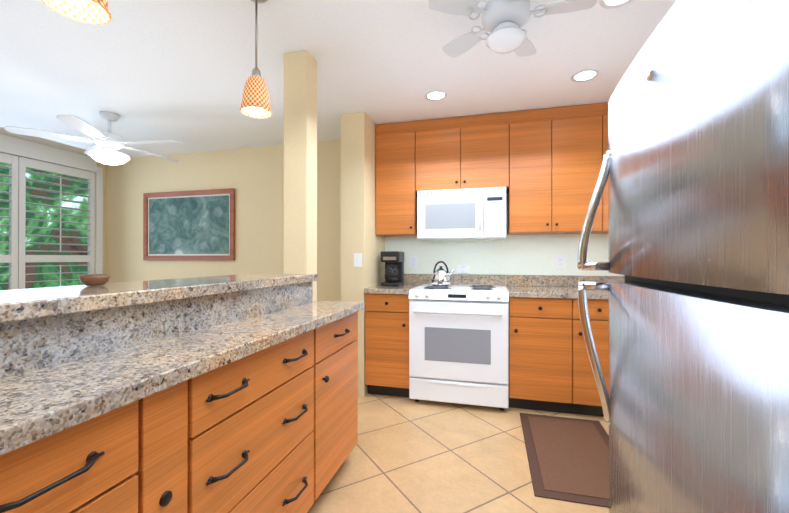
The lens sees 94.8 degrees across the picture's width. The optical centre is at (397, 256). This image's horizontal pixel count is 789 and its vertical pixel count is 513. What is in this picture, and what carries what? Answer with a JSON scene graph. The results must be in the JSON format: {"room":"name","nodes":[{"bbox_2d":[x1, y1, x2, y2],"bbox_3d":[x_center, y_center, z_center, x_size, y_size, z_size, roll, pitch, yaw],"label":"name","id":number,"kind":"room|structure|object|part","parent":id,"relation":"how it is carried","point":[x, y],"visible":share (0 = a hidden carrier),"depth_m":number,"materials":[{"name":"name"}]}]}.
{"room":"kitchen","nodes":[
{"label":"kitchen","id":0,"kind":"room"},
{"bbox_2d":[0,152,104,273],"bbox_3d":[-4.393,-0.023,2.090,0.120,2.400,5.170,0,0,14],"label":"wall","id":1,"kind":"structure","parent":0,"point":[101,165],"depth_m":4.56,"materials":[{"name":"beige paint"}]},
{"bbox_2d":[0,134,102,289],"bbox_3d":[-4.106,-0.018,3.025,0.079,2.396,3.125,0,0,14],"label":"window shutters","id":2,"kind":"object","parent":1,"relation":"attached to","point":[16,258],"visible":0.73,"depth_m":3.95,"materials":[{"name":"white wood"}]},
{"bbox_2d":[0,0,676,157],"bbox_3d":[-1.450,-1.276,1.335,6.360,0.100,5.570,0,0,14],"label":"ceiling","id":3,"kind":"structure","parent":0,"point":[176,70],"depth_m":2.31,"materials":[{"name":"paint"}]},
{"bbox_2d":[41,0,110,24],"bbox_3d":[-0.805,-0.924,0.909,0.139,0.602,0.139,0,0,14],"label":"pendant lamp","id":4,"kind":"object","parent":3,"relation":"hanging from","point":[96,12],"visible":1,"depth_m":0.95,"materials":[{"name":"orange glass"}]},
{"bbox_2d":[4,111,181,164],"bbox_3d":[-2.442,-1.004,3.138,1.198,0.428,1.184,0,0,14],"label":"room ceiling fan","id":5,"kind":"object","parent":3,"relation":"hanging from","point":[106,147],"visible":1,"depth_m":3.02,"materials":[{"name":"white"}]},
{"bbox_2d":[240,0,271,117],"bbox_3d":[-0.650,-0.941,1.670,0.139,0.562,0.139,0,0,14],"label":"pendant lamp","id":6,"kind":"object","parent":3,"relation":"hanging from","point":[255,102],"visible":0.98,"depth_m":1.64,"materials":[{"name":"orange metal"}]},
{"bbox_2d":[425,90,446,100],"bbox_3d":[0.289,-1.217,2.751,0.170,0.005,0.170,0,0,14],"label":"recessed light","id":7,"kind":"object","parent":3,"relation":"in","point":[436,95],"visible":1,"depth_m":2.75,"materials":[{"name":"white glass"}]},
{"bbox_2d":[429,0,597,57],"bbox_3d":[0.509,-1.078,1.626,0.692,0.290,0.714,0,0,14],"label":"kitchen ceiling fan","id":8,"kind":"object","parent":3,"relation":"hanging from","point":[504,22],"visible":1,"depth_m":1.59,"materials":[{"name":"white"}]},
{"bbox_2d":[571,69,599,81],"bbox_3d":[1.264,-1.218,2.448,0.170,0.005,0.170,0,0,14],"label":"recessed light","id":9,"kind":"object","parent":3,"relation":"in","point":[585,75],"visible":1,"depth_m":2.44,"materials":[{"name":"white glass"}]},
{"bbox_2d":[599,0,632,8],"bbox_3d":[1.040,-1.221,1.700,0.170,0.005,0.170,0,0,14],"label":"recessed light","id":10,"kind":"object","parent":3,"relation":"in","point":[608,4],"visible":1,"depth_m":1.75,"materials":[{"name":"white glass"}]},
{"bbox_2d":[341,112,384,396],"bbox_3d":[-0.308,-0.019,3.386,0.215,2.400,0.620,0,0,14],"label":"wall","id":11,"kind":"structure","parent":0,"point":[358,183],"depth_m":3.09,"materials":[{"name":"beige paint"}]},
{"bbox_2d":[354,253,361,266],"bbox_3d":[-0.336,0.030,3.066,0.075,0.115,0.010,0,0,14],"label":"light switch","id":12,"kind":"object","parent":11,"relation":"attached to","point":[357,259],"visible":1,"depth_m":3.06,"materials":[{"name":"white plastic"}]},
{"bbox_2d":[105,140,624,300],"bbox_3d":[-0.789,-0.017,3.892,6.360,2.400,0.120,0,0,14],"label":"wall","id":13,"kind":"structure","parent":0,"point":[253,177],"depth_m":4.01,"materials":[{"name":"beige paint"}]},
{"bbox_2d":[143,188,234,259],"bbox_3d":[-2.455,-0.361,4.242,1.280,0.810,0.030,0,0,14],"label":"picture frame","id":14,"kind":"object","parent":13,"relation":"attached to","point":[190,225],"visible":0.96,"depth_m":4.23,"materials":[{"name":"brown wood"}]},
{"bbox_2d":[376,121,416,236],"bbox_3d":[0.016,-0.707,3.452,0.372,1.016,0.326,0,0,14],"label":"upper cabinet","id":15,"kind":"object","parent":13,"relation":"attached to","point":[396,196],"depth_m":3.29,"materials":[{"name":"brown wood"}]},
{"bbox_2d":[409,256,416,267],"bbox_3d":[0.153,0.057,3.582,0.075,0.115,0.006,0,0,14],"label":"electrical outlet","id":16,"kind":"object","parent":13,"relation":"attached to","point":[412,261],"visible":1,"depth_m":3.58,"materials":[{"name":"white plastic"}]},
{"bbox_2d":[457,265,468,272],"bbox_3d":[0.620,0.121,3.436,0.115,0.075,0.006,0,0,14],"label":"electrical outlet","id":17,"kind":"object","parent":13,"relation":"attached to","point":[462,268],"visible":0.98,"depth_m":3.43,"materials":[{"name":"white plastic"}]},
{"bbox_2d":[416,112,511,193],"bbox_3d":[0.588,-0.900,3.306,0.804,0.631,0.326,0,0,14],"label":"upper cabinet","id":18,"kind":"object","parent":13,"relation":"attached to","point":[474,151],"depth_m":3.14,"materials":[{"name":"brown wood"}]},
{"bbox_2d":[417,187,505,240],"bbox_3d":[0.575,-0.367,3.256,0.756,0.425,0.426,0,0,14],"label":"microwave","id":19,"kind":"object","parent":18,"relation":"attached to","point":[463,214],"visible":1,"depth_m":3.09,"materials":[{"name":"white"}]},
{"bbox_2d":[403,274,624,284],"bbox_3d":[0.975,0.218,3.360,2.271,0.099,0.020,0,0,14],"label":"backsplash","id":20,"kind":"structure","parent":13,"relation":"attached to","point":[409,279],"depth_m":3.35,"materials":[{"name":"beige stone"}]},
{"bbox_2d":[508,103,603,234],"bbox_3d":[1.321,-0.708,3.116,0.706,1.016,0.326,0,0,14],"label":"upper cabinet","id":21,"kind":"object","parent":13,"relation":"attached to","point":[543,166],"depth_m":2.96,"materials":[{"name":"brown wood"}]},
{"bbox_2d":[556,256,564,268],"bbox_3d":[1.456,0.051,3.246,0.075,0.115,0.006,0,0,14],"label":"electrical outlet","id":22,"kind":"object","parent":13,"relation":"attached to","point":[560,262],"visible":1,"depth_m":3.24,"materials":[{"name":"white plastic"}]},
{"bbox_2d":[604,102,608,233],"bbox_3d":[1.850,-0.708,2.980,0.386,1.016,0.326,0,0,14],"label":"upper cabinet","id":23,"kind":"object","parent":13,"relation":"attached to","point":[605,104],"depth_m":2.86,"materials":[{"name":"brown wood"}]},
{"bbox_2d":[307,393,608,512],"bbox_3d":[-1.450,1.224,1.327,6.360,0.100,5.570,0,0,14],"label":"floor","id":24,"kind":"structure","parent":0,"point":[407,455],"depth_m":2.05,"materials":[{"name":"tile"}]},
{"bbox_2d":[0,397,151,512],"bbox_3d":[-0.788,0.737,0.470,0.270,0.870,0.748,0,0,14],"label":"base cabinet","id":25,"kind":"object","parent":24,"relation":"on","point":[105,465],"depth_m":0.70,"materials":[{"name":"brown wood"}]},
{"bbox_2d":[152,377,199,512],"bbox_3d":[-0.678,0.739,0.897,0.270,0.870,0.134,0,0,14],"label":"base cabinet","id":26,"kind":"object","parent":24,"relation":"on","point":[176,413],"depth_m":0.89,"materials":[{"name":"brown wood"}]},
{"bbox_2d":[200,329,319,512],"bbox_3d":[-0.576,0.740,1.290,0.270,0.870,0.678,0,0,14],"label":"base cabinet","id":27,"kind":"object","parent":24,"relation":"on","point":[227,394],"depth_m":1.23,"materials":[{"name":"brown wood"}]},
{"bbox_2d":[0,273,317,324],"bbox_3d":[-1.023,0.118,0.770,0.405,0.041,2.897,0,0,14],"label":"countertop","id":28,"kind":"structure","parent":27,"relation":"on","point":[34,304],"depth_m":1.06,"materials":[{"name":"beige stone"}]},
{"bbox_2d":[79,274,110,285],"bbox_3d":[-1.022,0.080,1.226,0.084,0.036,0.084,0,0,14],"label":"bowl","id":29,"kind":"object","parent":28,"relation":"on","point":[94,279],"visible":0.98,"depth_m":1.20,"materials":[{"name":"brown wood"}]},
{"bbox_2d":[0,301,363,460],"bbox_3d":[-0.707,0.280,0.715,0.304,0.041,2.950,0,0,14],"label":"countertop","id":30,"kind":"structure","parent":27,"relation":"on","point":[46,402],"depth_m":0.84,"materials":[{"name":"beige stone"}]},
{"bbox_2d":[284,50,316,301],"bbox_3d":[-0.596,-0.023,2.229,0.155,2.400,0.135,0,0,14],"label":"post","id":31,"kind":"object","parent":24,"relation":"on","point":[300,162],"visible":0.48,"depth_m":2.17,"materials":[{"name":"beige paint"}]},
{"bbox_2d":[320,313,357,493],"bbox_3d":[-0.425,0.742,1.877,0.270,0.870,0.535,0,0,14],"label":"base cabinet","id":32,"kind":"object","parent":24,"relation":"on","point":[338,342],"depth_m":1.82,"materials":[{"name":"brown wood"}]},
{"bbox_2d":[365,293,409,397],"bbox_3d":[-0.012,0.746,3.302,0.389,0.870,0.621,0,0,14],"label":"base cabinet","id":33,"kind":"object","parent":24,"relation":"on","point":[386,314],"depth_m":3.01,"materials":[{"name":"brown wood"}]},
{"bbox_2d":[364,285,420,296],"bbox_3d":[-0.015,0.289,3.292,0.389,0.041,0.646,0,0,14],"label":"countertop","id":34,"kind":"structure","parent":33,"relation":"on","point":[404,289],"depth_m":3.02,"materials":[{"name":"beige stone"}]},
{"bbox_2d":[380,251,403,285],"bbox_3d":[-0.052,0.110,3.367,0.180,0.315,0.247,0,0,14],"label":"coffee maker","id":35,"kind":"object","parent":34,"relation":"on","point":[394,267],"visible":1,"depth_m":3.30,"materials":[{"name":"black plastic"}]},
{"bbox_2d":[408,284,508,409],"bbox_3d":[0.534,0.717,3.094,0.768,0.926,0.724,0,0,14],"label":"stove","id":36,"kind":"object","parent":24,"relation":"on","point":[458,344],"visible":0.98,"depth_m":2.79,"materials":[{"name":"white metal"},{"name":"glass"}]},
{"bbox_2d":[431,261,454,284],"bbox_3d":[0.406,0.145,3.258,0.212,0.213,0.176,0,0,14],"label":"kettle","id":37,"kind":"object","parent":36,"relation":"on","point":[441,276],"visible":1,"depth_m":3.21,"materials":[{"name":"silver metal"}]},
{"bbox_2d":[507,289,575,413],"bbox_3d":[1.139,0.745,3.006,0.444,0.870,0.621,0,0,14],"label":"base cabinet","id":38,"kind":"object","parent":24,"relation":"on","point":[542,330],"depth_m":2.71,"materials":[{"name":"brown wood"}]},
{"bbox_2d":[504,285,608,300],"bbox_3d":[1.459,0.288,2.912,1.110,0.041,0.646,0,0,14],"label":"countertop","id":39,"kind":"structure","parent":38,"relation":"on","point":[561,292],"depth_m":2.72,"materials":[{"name":"beige stone"}]},
{"bbox_2d":[520,413,608,507],"bbox_3d":[1.054,1.172,2.184,0.540,0.009,0.980,0,0,14],"label":"kitchen mat","id":40,"kind":"object","parent":24,"relation":"on","point":[568,459],"visible":0.92,"depth_m":2.10,"materials":[{"name":"brown"}]},
{"bbox_2d":[576,301,608,416],"bbox_3d":[1.524,0.745,2.907,0.350,0.870,0.621,0,0,14],"label":"base cabinet","id":41,"kind":"object","parent":24,"relation":"on","point":[588,402],"depth_m":2.62,"materials":[{"name":"brown wood"}]},
{"bbox_2d":[577,0,788,512],"bbox_3d":[0.990,0.307,0.809,0.916,1.732,0.920,0,0,14],"label":"fridge","id":42,"kind":"object","parent":24,"relation":"on","point":[694,170],"visible":1,"depth_m":0.70,"materials":[{"name":"grey metal"}]},
{"bbox_3d":[0.650,0.059,1.097,0.115,1.065,0.420,0,0,14],"label":"handle","id":43,"kind":"part","parent":42,"relation":"part of","materials":[{"name":"silver metal"}]},
{"bbox_3d":[0.668,-0.246,0.894,0.083,0.602,0.920,0,0,14],"label":"door","id":44,"kind":"part","parent":42,"relation":"part of","materials":[{"name":"silver metal"}]},
{"bbox_3d":[0.668,0.575,0.891,0.083,0.987,0.920,0,0,14],"label":"door","id":45,"kind":"part","parent":42,"relation":"part of","materials":[{"name":"silver metal"}]},
{"label":"outside","id":46,"kind":"structure","parent":0,"visible":0},
{"bbox_2d":[0,163,87,289],"bbox_3d":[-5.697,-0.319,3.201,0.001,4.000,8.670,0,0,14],"label":"garden","id":47,"kind":"object","parent":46,"point":[30,270],"depth_m":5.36,"materials":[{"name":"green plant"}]}
]}

